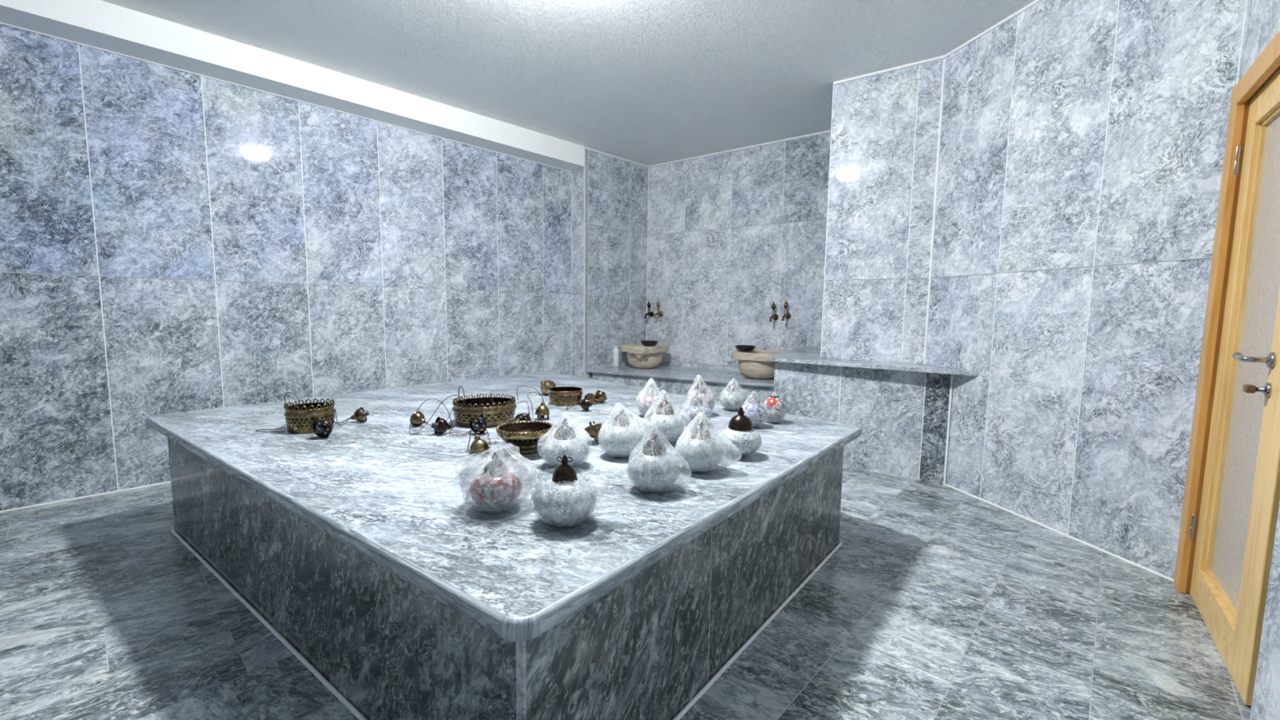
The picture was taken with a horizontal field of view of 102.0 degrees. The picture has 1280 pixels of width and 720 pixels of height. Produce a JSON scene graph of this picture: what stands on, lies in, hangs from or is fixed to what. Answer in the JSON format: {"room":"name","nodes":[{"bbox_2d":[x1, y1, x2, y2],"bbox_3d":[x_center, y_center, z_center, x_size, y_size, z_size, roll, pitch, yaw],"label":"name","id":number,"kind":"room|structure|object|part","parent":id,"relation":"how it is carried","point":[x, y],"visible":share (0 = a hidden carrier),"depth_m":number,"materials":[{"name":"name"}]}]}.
{"room":"spa","nodes":[
{"label":"spa","id":0,"kind":"room"},
{"bbox_2d":[0,23,571,511],"bbox_3d":[-2.968,-0.547,3.591,0.060,2.712,6.507,6,8,42],"label":"wall","id":1,"kind":"structure","parent":0,"point":[112,165],"depth_m":3.57,"materials":[{"name":"grey stone"}]},
{"bbox_2d":[0,480,170,512],"bbox_3d":[-2.946,0.801,3.716,0.014,0.014,6.347,6,8,42],"label":"trim","id":2,"kind":"structure","parent":1,"relation":"attached to","point":[104,493],"depth_m":3.19,"materials":[{"name":"white stone"}]},
{"bbox_2d":[0,22,571,172],"bbox_3d":[-2.913,-1.893,3.451,0.010,0.010,6.347,6,8,42],"label":"trim","id":3,"kind":"structure","parent":1,"relation":"attached to","point":[1,23],"depth_m":3.59,"materials":[{"name":"white"}]},
{"bbox_2d":[101,0,1035,165],"bbox_3d":[0.024,-1.984,1.814,16.000,0.313,14.000,1,6,0],"label":"ceiling","id":4,"kind":"structure","parent":0,"point":[647,82],"depth_m":3.51,"materials":[{"name":"paint"}]},
{"bbox_2d":[0,0,584,171],"bbox_3d":[-2.884,-2.028,3.344,0.272,0.290,6.447,6,8,42],"label":"beam","id":5,"kind":"structure","parent":4,"relation":"attached to","point":[100,24],"depth_m":3.55,"materials":[{"name":"white paint"}]},
{"bbox_2d":[571,149,588,377],"bbox_3d":[-0.698,-0.858,5.871,0.261,2.939,0.060,5,7,39],"label":"wall","id":6,"kind":"structure","parent":0,"point":[577,175],"depth_m":5.82,"materials":[{"name":"grey stone"}]},
{"bbox_2d":[583,148,585,370],"bbox_3d":[-0.616,-1.087,5.744,0.009,2.420,0.009,-5,8,-45],"label":"trim","id":7,"kind":"structure","parent":6,"relation":"attached to","point":[584,148],"depth_m":5.73,"materials":[{"name":"white"}]},
{"bbox_2d":[584,149,648,378],"bbox_3d":[-0.267,-0.890,6.192,0.060,2.948,1.083,6,8,42],"label":"wall","id":8,"kind":"structure","parent":0,"point":[618,193],"depth_m":6.09,"materials":[{"name":"grey stone"}]},
{"bbox_2d":[584,146,648,167],"bbox_3d":[-0.247,-2.341,6.006,0.024,0.033,1.044,6,8,42],"label":"trim","id":9,"kind":"structure","parent":8,"relation":"attached to","point":[585,148],"depth_m":5.95,"materials":[{"name":"white"}]},
{"bbox_2d":[645,167,648,340],"bbox_3d":[0.091,-1.163,6.508,0.010,2.440,0.010,-5,8,-45],"label":"trim","id":10,"kind":"structure","parent":8,"relation":"attached to","point":[648,167],"depth_m":6.47,"materials":[{"name":"white stone"}]},
{"bbox_2d":[0,466,1251,719],"bbox_3d":[-0.013,1.019,2.400,16.000,0.100,14.576,1,6,0],"label":"floor","id":11,"kind":"structure","parent":0,"point":[935,601],"depth_m":1.94,"materials":[{"name":"grey stone"}]},
{"bbox_2d":[146,370,861,719],"bbox_3d":[-0.566,0.547,2.863,2.929,0.743,2.724,5,7,38],"label":"platform","id":12,"kind":"object","parent":11,"relation":"on","point":[360,547],"depth_m":1.61,"materials":[{"name":"grey stone"}]},
{"bbox_2d":[255,391,334,433],"bbox_3d":[-1.594,0.233,2.418,0.314,0.181,0.203,1,6,0],"label":"brass lamp ring","id":13,"kind":"object","parent":12,"relation":"on","point":[302,416],"visible":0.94,"depth_m":2.35,"materials":[{"name":"brown metal"}]},
{"bbox_3d":[-1.538,0.206,2.416,0.200,0.029,0.199,1,6,0],"label":"crown trim","id":14,"kind":"part","parent":13,"relation":"part of","materials":[{"name":"gold metal"}]},
{"bbox_3d":[-1.470,0.297,2.317,0.184,0.040,0.025,0,6,-6],"label":"chain","id":15,"kind":"part","parent":12,"relation":"part of","materials":[{"name":"gold metal"}]},
{"bbox_3d":[-1.454,0.297,2.284,0.217,0.084,0.104,1,6,0],"label":"lamp cap","id":16,"kind":"part","parent":12,"relation":"part of","materials":[{"name":"black metal"}]},
{"bbox_2d":[314,425,325,434],"bbox_3d":[-1.388,0.302,2.252,0.032,0.034,0.039,1,6,0],"label":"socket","id":17,"kind":"object","parent":12,"relation":"attached to","point":[319,429],"depth_m":2.25,"materials":[{"name":"silver"}]},
{"bbox_3d":[-1.387,0.298,2.267,0.073,0.071,0.016,2,6,8],"label":"plate","id":18,"kind":"part","parent":12,"relation":"part of","materials":[{"name":"black metal"}]},
{"bbox_3d":[-1.440,0.267,2.486,0.031,0.089,0.172,0,6,-10],"label":"chain","id":19,"kind":"part","parent":12,"relation":"part of","materials":[{"name":"gold metal"}]},
{"bbox_3d":[-1.347,0.712,1.895,2.224,0.578,1.654,1,6,0],"label":"panel","id":20,"kind":"part","parent":12,"relation":"part of","materials":[{"name":"grey stone"}]},
{"bbox_3d":[-1.420,0.266,2.520,0.086,0.101,0.223,2,6,17],"label":"lamp cap","id":21,"kind":"part","parent":12,"relation":"part of","materials":[{"name":"gold metal"}]},
{"bbox_2d":[361,410,368,417],"bbox_3d":[-1.374,0.271,2.592,0.036,0.033,0.029,-1,6,-15],"label":"socket","id":22,"kind":"object","parent":12,"relation":"attached to","point":[364,414],"depth_m":2.58,"materials":[{"name":"silver"}]},
{"bbox_3d":[-1.014,0.284,2.528,0.197,0.073,0.102,-2,6,-27],"label":"lamp cap","id":23,"kind":"part","parent":12,"relation":"part of","materials":[{"name":"gold metal"}]},
{"bbox_2d":[431,422,439,429],"bbox_3d":[-0.923,0.298,2.344,0.037,0.033,0.030,-4,7,-37],"label":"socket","id":24,"kind":"object","parent":12,"relation":"attached to","point":[434,425],"depth_m":2.33,"materials":[{"name":"silver"}]},
{"bbox_2d":[408,395,470,436],"bbox_3d":[-0.904,0.250,2.370,0.268,0.174,0.161,0,6,-10],"label":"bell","id":25,"kind":"object","parent":12,"relation":"on","point":[441,425],"visible":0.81,"depth_m":2.35,"materials":[{"name":"brown metal"}]},
{"bbox_3d":[-0.822,0.323,2.396,0.095,0.025,0.165,1,6,0],"label":"chain","id":26,"kind":"part","parent":25,"relation":"part of","materials":[{"name":"gold metal"}]},
{"bbox_2d":[473,422,481,431],"bbox_3d":[-0.738,0.302,2.357,0.031,0.035,0.038,1,6,0],"label":"socket","id":27,"kind":"object","parent":12,"relation":"attached to","point":[477,425],"depth_m":2.35,"materials":[{"name":"silver"}]},
{"bbox_3d":[-0.748,0.288,2.407,0.079,0.096,0.143,-1,6,-13],"label":"lamp cap","id":28,"kind":"part","parent":12,"relation":"part of","materials":[{"name":"black metal"}]},
{"bbox_3d":[-0.738,0.297,2.371,0.071,0.068,0.020,1,6,7],"label":"plate","id":29,"kind":"part","parent":12,"relation":"part of","materials":[{"name":"black metal"}]},
{"bbox_3d":[-0.632,0.319,2.098,0.098,0.097,0.216,1,6,0],"label":"lamp cap","id":30,"kind":"part","parent":12,"relation":"part of","materials":[{"name":"gold metal"}]},
{"bbox_2d":[452,385,516,427],"bbox_3d":[-0.786,0.222,2.625,0.314,0.182,0.314,1,6,0],"label":"brass lamp ring","id":31,"kind":"object","parent":12,"relation":"on","point":[497,411],"visible":0.96,"depth_m":2.53,"materials":[{"name":"brown metal"}]},
{"bbox_3d":[-0.786,0.206,2.624,0.304,0.024,0.304,1,6,0],"label":"crown trim","id":32,"kind":"part","parent":31,"relation":"part of","materials":[{"name":"gold metal"}]},
{"bbox_3d":[-0.621,0.315,2.131,0.029,0.097,0.153,2,6,12],"label":"chain","id":33,"kind":"part","parent":12,"relation":"part of","materials":[{"name":"gold metal"}]},
{"bbox_2d":[455,445,528,512],"bbox_3d":[-0.418,0.339,1.520,0.222,0.176,0.226,5,7,34],"label":"globe","id":34,"kind":"object","parent":12,"relation":"on","point":[496,487],"visible":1,"depth_m":1.47,"materials":[{"name":"white glass"}]},
{"bbox_3d":[-0.420,0.377,1.510,0.148,0.102,0.148,1,6,0],"label":"glass globe","id":35,"kind":"part","parent":34,"relation":"part of","materials":[{"name":"red glass"}]},
{"bbox_3d":[-0.571,0.268,2.511,0.077,0.119,0.156,-1,6,-18],"label":"lamp cap","id":36,"kind":"part","parent":12,"relation":"part of","materials":[{"name":"black metal"}]},
{"bbox_3d":[-0.556,0.290,2.470,0.071,0.066,0.025,2,6,15],"label":"plate","id":37,"kind":"part","parent":12,"relation":"part of","materials":[{"name":"black metal"}]},
{"bbox_2d":[496,417,561,454],"bbox_3d":[-0.466,0.316,2.068,0.226,0.113,0.264,2,6,16],"label":"bowl","id":38,"kind":"object","parent":12,"relation":"on","point":[524,437],"visible":0.96,"depth_m":2.05,"materials":[{"name":"brown metal"}]},
{"bbox_3d":[-0.460,0.267,2.082,0.225,0.005,0.225,1,6,0],"label":"stud trim","id":39,"kind":"part","parent":38,"relation":"part of","materials":[{"name":"gold metal"}]},
{"bbox_2d":[516,385,550,420],"bbox_3d":[-0.550,0.222,2.681,0.168,0.177,0.083,-1,6,-16],"label":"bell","id":40,"kind":"object","parent":12,"relation":"on","point":[541,411],"visible":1,"depth_m":2.68,"materials":[{"name":"gold metal"}]},
{"bbox_2d":[537,414,549,420],"bbox_3d":[-0.508,0.291,2.696,0.065,0.038,0.061,1,6,0],"label":"socket","id":41,"kind":"object","parent":12,"relation":"attached to","point":[540,416],"depth_m":2.69,"materials":[{"name":"silver"}]},
{"bbox_3d":[-0.609,0.185,3.431,0.102,0.102,0.115,1,6,0],"label":"lamp cap","id":42,"kind":"part","parent":12,"relation":"part of","materials":[{"name":"gold metal"}]},
{"bbox_2d":[537,414,591,466],"bbox_3d":[-0.275,0.294,1.907,0.189,0.192,0.184,4,7,32],"label":"globe","id":43,"kind":"object","parent":12,"relation":"on","point":[565,441],"visible":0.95,"depth_m":1.86,"materials":[{"name":"white glass"}]},
{"bbox_3d":[-0.276,0.336,1.913,0.177,0.108,0.177,1,6,0],"label":"glass globe","id":44,"kind":"part","parent":43,"relation":"part of","materials":[{"name":"glass"}]},
{"bbox_2d":[548,386,582,406],"bbox_3d":[-0.453,0.220,3.163,0.209,0.088,0.209,1,6,0],"label":"brass lamp ring","id":45,"kind":"object","parent":12,"relation":"on","point":[558,396],"visible":0.97,"depth_m":3.08,"materials":[{"name":"brown metal"}]},
{"bbox_2d":[528,454,609,527],"bbox_3d":[-0.190,0.348,1.403,0.211,0.186,0.185,4,7,31],"label":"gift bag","id":46,"kind":"object","parent":12,"relation":"on","point":[564,499],"visible":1,"depth_m":1.36,"materials":[{"name":"white glass"}]},
{"bbox_3d":[-0.205,0.382,1.413,0.170,0.116,0.170,1,6,0],"label":"glass globe","id":47,"kind":"part","parent":46,"relation":"part of","materials":[{"name":"white glass"}]},
{"bbox_3d":[-0.360,0.249,2.952,0.184,0.076,0.100,5,7,35],"label":"lamp cap","id":48,"kind":"part","parent":12,"relation":"part of","materials":[{"name":"brown metal"}]},
{"bbox_3d":[-0.304,0.237,3.119,0.069,0.067,0.076,1,6,0],"label":"lamp cap","id":49,"kind":"part","parent":12,"relation":"part of","materials":[{"name":"gold metal"}]},
{"bbox_2d":[588,421,595,426],"bbox_3d":[-0.204,0.284,2.245,0.030,0.040,0.039,-4,7,-40],"label":"socket","id":50,"kind":"object","parent":12,"relation":"attached to","point":[591,423],"depth_m":2.24,"materials":[{"name":"silver"}]},
{"bbox_3d":[-0.203,0.311,2.245,0.079,0.094,0.079,1,6,0],"label":"lamp cap","id":51,"kind":"part","parent":12,"relation":"part of","materials":[{"name":"gold metal"}]},
{"bbox_3d":[-0.243,0.224,3.191,0.082,0.080,0.080,1,6,0],"label":"lamp cap","id":52,"kind":"part","parent":12,"relation":"part of","materials":[{"name":"gold metal"}]},
{"bbox_2d":[598,402,653,457],"bbox_3d":[-0.065,0.273,2.041,0.198,0.213,0.181,4,6,28],"label":"globe","id":53,"kind":"object","parent":12,"relation":"on","point":[620,437],"visible":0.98,"depth_m":2.00,"materials":[{"name":"white glass"}]},
{"bbox_3d":[-0.074,0.317,2.051,0.171,0.124,0.171,1,6,0],"label":"glass globe","id":54,"kind":"part","parent":53,"relation":"part of","materials":[{"name":"glass"}]},
{"bbox_2d":[635,377,662,417],"bbox_3d":[0.056,0.200,2.793,0.151,0.213,0.149,6,8,44],"label":"jar","id":55,"kind":"object","parent":12,"relation":"on","point":[650,394],"visible":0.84,"depth_m":2.76,"materials":[{"name":"white glass"}]},
{"bbox_3d":[0.059,0.247,2.798,0.141,0.120,0.141,1,6,0],"label":"glass globe","id":56,"kind":"part","parent":55,"relation":"part of","materials":[{"name":"white glass"}]},
{"bbox_2d":[626,425,691,492],"bbox_3d":[0.050,0.313,1.667,0.183,0.209,0.190,-4,7,-40],"label":"jar","id":57,"kind":"object","parent":12,"relation":"on","point":[654,468],"visible":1,"depth_m":1.62,"materials":[{"name":"white glass"}]},
{"bbox_3d":[0.046,0.356,1.675,0.170,0.123,0.170,1,6,0],"label":"glass globe","id":58,"kind":"part","parent":57,"relation":"part of","materials":[{"name":"glass"}]},
{"bbox_2d":[643,390,691,443],"bbox_3d":[0.114,0.244,2.260,0.188,0.231,0.179,6,7,41],"label":"jar","id":59,"kind":"object","parent":12,"relation":"on","point":[671,425],"visible":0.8,"depth_m":2.22,"materials":[{"name":"white glass"}]},
{"bbox_3d":[0.109,0.294,2.270,0.166,0.130,0.166,1,6,0],"label":"glass globe","id":60,"kind":"part","parent":59,"relation":"part of","materials":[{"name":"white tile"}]},
{"bbox_3d":[0.396,0.736,1.865,0.003,0.578,2.035,5,7,38],"label":"panel","id":61,"kind":"part","parent":12,"relation":"part of","materials":[{"name":"grey stone"}]},
{"bbox_2d":[681,391,711,425],"bbox_3d":[0.282,0.238,2.597,0.154,0.183,0.160,1,6,0],"label":"jar","id":62,"kind":"object","parent":12,"relation":"on","point":[696,406],"visible":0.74,"depth_m":2.56,"materials":[{"name":"white glass"}]},
{"bbox_3d":[0.282,0.276,2.599,0.144,0.106,0.144,1,6,0],"label":"glass globe","id":63,"kind":"part","parent":62,"relation":"part of","materials":[{"name":"glass"}]},
{"bbox_2d":[686,374,714,412],"bbox_3d":[0.332,0.191,2.849,0.156,0.228,0.156,1,6,0],"label":"jar","id":64,"kind":"object","parent":12,"relation":"on","point":[700,387],"visible":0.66,"depth_m":2.81,"materials":[{"name":"white glass"}]},
{"bbox_3d":[0.332,0.238,2.852,0.148,0.133,0.148,1,6,0],"label":"glass globe","id":65,"kind":"part","parent":64,"relation":"part of","materials":[{"name":"white glass"}]},
{"bbox_2d":[675,412,741,472],"bbox_3d":[0.245,0.293,1.877,0.238,0.212,0.186,1,6,0],"label":"jar","id":66,"kind":"object","parent":12,"relation":"on","point":[701,451],"visible":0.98,"depth_m":1.83,"materials":[{"name":"white glass"}]},
{"bbox_3d":[0.216,0.337,1.882,0.173,0.124,0.173,1,6,0],"label":"glass globe","id":67,"kind":"part","parent":66,"relation":"part of","materials":[{"name":"glass"}]},
{"bbox_2d":[719,377,746,410],"bbox_3d":[0.542,0.197,3.019,0.160,0.187,0.157,1,6,0],"label":"jar","id":68,"kind":"object","parent":12,"relation":"on","point":[733,399],"visible":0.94,"depth_m":2.98,"materials":[{"name":"white glass"}]},
{"bbox_3d":[0.542,0.234,3.022,0.150,0.112,0.150,1,6,0],"label":"glass globe","id":69,"kind":"part","parent":68,"relation":"part of","materials":[{"name":"white glass"}]},
{"bbox_2d":[719,407,761,457],"bbox_3d":[0.402,0.284,2.072,0.167,0.197,0.167,1,6,0],"label":"jar","id":70,"kind":"object","parent":12,"relation":"on","point":[740,431],"visible":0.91,"depth_m":2.02,"materials":[{"name":"white glass"}]},
{"bbox_3d":[0.401,0.325,2.076,0.167,0.115,0.167,1,6,0],"label":"glass globe","id":71,"kind":"part","parent":70,"relation":"part of","materials":[{"name":"glass"}]},
{"bbox_2d":[742,391,768,427],"bbox_3d":[0.568,0.243,2.591,0.142,0.180,0.142,1,6,0],"label":"jar","id":72,"kind":"object","parent":12,"relation":"on","point":[753,408],"visible":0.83,"depth_m":2.55,"materials":[{"name":"white glass"}]},
{"bbox_3d":[0.567,0.272,2.594,0.134,0.123,0.134,1,6,0],"label":"glass globe","id":73,"kind":"part","parent":72,"relation":"part of","materials":[{"name":"white glass"}]},
{"bbox_2d":[763,391,786,422],"bbox_3d":[0.698,0.244,2.697,0.126,0.160,0.126,1,6,0],"label":"jar","id":74,"kind":"object","parent":12,"relation":"on","point":[775,407],"visible":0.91,"depth_m":2.65,"materials":[{"name":"white glass"}]},
{"bbox_2d":[586,364,774,404],"bbox_3d":[0.562,0.393,5.728,2.161,0.508,1.006,4,7,33],"label":"bench","id":75,"kind":"object","parent":11,"relation":"on","point":[676,380],"visible":0.3,"depth_m":5.48,"materials":[{"name":"grey stone"}]},
{"bbox_2d":[613,346,619,366],"bbox_3d":[-0.284,-0.044,6.206,0.078,0.246,0.078,1,6,0],"label":"plastic bottle","id":76,"kind":"object","parent":75,"relation":"on","point":[616,351],"visible":1,"depth_m":6.18,"materials":[{"name":"white plastic"}]},
{"bbox_2d":[620,343,668,368],"bbox_3d":[0.039,-0.041,6.102,0.482,0.269,0.539,5,7,36],"label":"stone basin","id":77,"kind":"object","parent":75,"relation":"on","point":[638,355],"visible":0.96,"depth_m":5.95,"materials":[{"name":"stone"}]},
{"bbox_3d":[0.055,-0.014,6.128,0.427,0.210,0.427,5,7,36],"label":"bowl","id":78,"kind":"part","parent":77,"relation":"part of","materials":[{"name":"stone"}]},
{"bbox_2d":[640,340,658,346],"bbox_3d":[0.107,-0.190,5.955,0.210,0.056,0.210,1,6,0],"label":"bowl","id":79,"kind":"object","parent":77,"relation":"on","point":[646,343],"visible":1,"depth_m":5.89,"materials":[{"name":"black ceramic"}]},
{"bbox_2d":[731,349,784,378],"bbox_3d":[1.234,0.049,5.339,0.503,0.268,0.503,5,7,36],"label":"stone basin","id":80,"kind":"object","parent":75,"relation":"on","point":[753,364],"visible":0.77,"depth_m":5.16,"materials":[{"name":"stone"}]},
{"bbox_2d":[734,345,755,351],"bbox_3d":[1.087,-0.118,5.348,0.216,0.057,0.216,1,6,0],"label":"bowl","id":81,"kind":"object","parent":80,"relation":"on","point":[740,348],"visible":1,"depth_m":5.28,"materials":[{"name":"black ceramic"}]},
{"bbox_3d":[1.234,0.078,5.342,0.445,0.210,0.445,5,7,36],"label":"bowl","id":82,"kind":"part","parent":80,"relation":"part of","materials":[{"name":"stone"}]},
{"bbox_2d":[766,346,977,484],"bbox_3d":[1.604,0.375,4.438,1.160,0.822,2.087,1,6,0],"label":"counter","id":83,"kind":"object","parent":11,"relation":"on","point":[902,411],"visible":0.84,"depth_m":3.83,"materials":[{"name":"grey stone"}]},
{"bbox_2d":[646,133,831,371],"bbox_3d":[1.766,-0.805,5.359,4.140,2.992,0.060,5,7,36],"label":"wall","id":84,"kind":"structure","parent":0,"point":[731,235],"depth_m":5.78,"materials":[{"name":"grey stone"}]},
{"bbox_2d":[644,301,653,318],"bbox_3d":[0.105,-0.629,6.447,0.068,0.218,0.156,5,7,36],"label":"water tap","id":85,"kind":"object","parent":84,"relation":"attached to","point":[651,313],"visible":1,"depth_m":6.44,"materials":[{"name":"brown metal"}]},
{"bbox_3d":[0.110,-0.657,6.451,0.048,0.163,0.047,5,7,36],"label":"handle","id":86,"kind":"part","parent":85,"relation":"part of","materials":[{"name":"brown metal"}]},
{"bbox_2d":[653,300,663,318],"bbox_3d":[0.219,-0.624,6.365,0.068,0.218,0.156,5,7,36],"label":"water tap","id":87,"kind":"object","parent":84,"relation":"attached to","point":[660,313],"visible":1,"depth_m":6.36,"materials":[{"name":"gold metal"}]},
{"bbox_3d":[0.224,-0.652,6.369,0.048,0.163,0.047,5,7,36],"label":"handle","id":88,"kind":"part","parent":87,"relation":"part of","materials":[{"name":"gold metal"}]},
{"bbox_2d":[648,129,831,168],"bbox_3d":[1.121,-2.308,5.656,2.507,0.058,0.031,5,7,36],"label":"trim","id":89,"kind":"structure","parent":84,"relation":"attached to","point":[826,131],"depth_m":5.64,"materials":[{"name":"white"}]},
{"bbox_2d":[768,301,778,321],"bbox_3d":[1.413,-0.515,5.507,0.068,0.218,0.156,5,7,36],"label":"water tap","id":90,"kind":"object","parent":84,"relation":"attached to","point":[775,317],"visible":1,"depth_m":5.50,"materials":[{"name":"brown metal"}]},
{"bbox_3d":[1.418,-0.543,5.510,0.048,0.163,0.047,5,7,36],"label":"handle","id":91,"kind":"part","parent":90,"relation":"part of","materials":[{"name":"brown metal"}]},
{"bbox_2d":[781,300,791,320],"bbox_3d":[1.522,-0.521,5.426,0.068,0.218,0.156,5,7,36],"label":"water tap","id":92,"kind":"object","parent":84,"relation":"attached to","point":[787,315],"visible":1,"depth_m":5.42,"materials":[{"name":"gold metal"}]},
{"bbox_3d":[1.527,-0.549,5.430,0.048,0.163,0.047,5,7,36],"label":"handle","id":93,"kind":"part","parent":92,"relation":"part of","materials":[{"name":"gold metal"}]},
{"bbox_2d":[821,58,943,364],"bbox_3d":[1.810,-0.660,3.984,0.749,2.975,0.060,5,7,35],"label":"wall","id":94,"kind":"structure","parent":0,"point":[885,126],"depth_m":3.90,"materials":[{"name":"grey stone"}]},
{"bbox_2d":[820,84,834,357],"bbox_3d":[1.492,-1.073,4.134,0.007,2.160,0.007,-5,8,-45],"label":"trim","id":95,"kind":"structure","parent":94,"relation":"attached to","point":[833,85],"depth_m":4.13,"materials":[{"name":"white"}]},
{"bbox_2d":[833,55,945,84],"bbox_3d":[1.811,-2.127,3.814,0.749,0.037,0.029,5,7,35],"label":"trim","id":96,"kind":"structure","parent":94,"relation":"attached to","point":[942,57],"depth_m":3.79,"materials":[{"name":"white"}]},
{"bbox_2d":[925,0,1245,578],"bbox_3d":[2.302,-0.556,2.977,0.060,2.979,1.596,-1,6,-12],"label":"wall","id":97,"kind":"structure","parent":0,"point":[1082,142],"depth_m":2.72,"materials":[{"name":"grey stone"}]},
{"bbox_2d":[923,58,946,364],"bbox_3d":[2.100,-0.620,3.747,0.016,2.950,0.016,-5,8,-45],"label":"trim","id":98,"kind":"structure","parent":97,"relation":"attached to","point":[944,60],"depth_m":3.70,"materials":[{"name":"white"}]},
{"bbox_2d":[944,0,1042,57],"bbox_3d":[2.290,-2.030,2.825,0.024,0.029,1.596,-1,6,-12],"label":"trim","id":99,"kind":"structure","parent":97,"relation":"attached to","point":[1036,2],"depth_m":3.21,"materials":[{"name":"white"}]},
{"bbox_2d":[945,484,1173,582],"bbox_3d":[2.251,0.924,3.115,0.017,0.017,1.596,-1,6,-12],"label":"trim","id":100,"kind":"structure","parent":97,"relation":"attached to","point":[947,485],"depth_m":2.79,"materials":[{"name":"white"}]},
{"bbox_2d":[1235,0,1247,84],"bbox_3d":[2.444,-0.463,2.196,0.005,2.950,0.005,-5,8,-45],"label":"trim","id":101,"kind":"structure","parent":97,"relation":"attached to","point":[1246,0],"depth_m":2.11,"materials":[{"name":"white"}]},
{"bbox_2d":[1237,0,1279,719],"bbox_3d":[0.730,-0.281,-0.011,0.060,2.979,5.600,5,7,38],"label":"wall","id":102,"kind":"structure","parent":0,"point":[1262,18],"depth_m":1.45,"materials":[{"name":"grey stone"}]},
{"bbox_2d":[1173,30,1279,706],"bbox_3d":[2.120,-0.011,1.777,0.167,2.125,1.080,5,7,38],"label":"door","id":103,"kind":"structure","parent":102,"relation":"in","point":[1231,501],"depth_m":1.96,"materials":[{"name":"brown wood"}]},
{"bbox_3d":[2.394,-0.048,2.185,0.026,2.125,0.098,5,7,38],"label":"casing","id":104,"kind":"part","parent":103,"relation":"part of","materials":[{"name":"orange wood"}]},
{"bbox_3d":[2.186,0.007,1.830,0.006,1.770,0.527,5,7,38],"label":"pane","id":105,"kind":"part","parent":103,"relation":"part of","materials":[{"name":"white glass"}]},
{"bbox_3d":[1.972,-0.009,1.694,0.056,0.025,0.147,3,6,25],"label":"handle","id":106,"kind":"part","parent":103,"relation":"part of","materials":[{"name":"silver metal"}]},
{"bbox_3d":[2.071,-1.023,1.663,0.026,0.090,0.982,5,7,38],"label":"head casing","id":107,"kind":"part","parent":103,"relation":"part of","materials":[{"name":"orange wood"}]}
]}

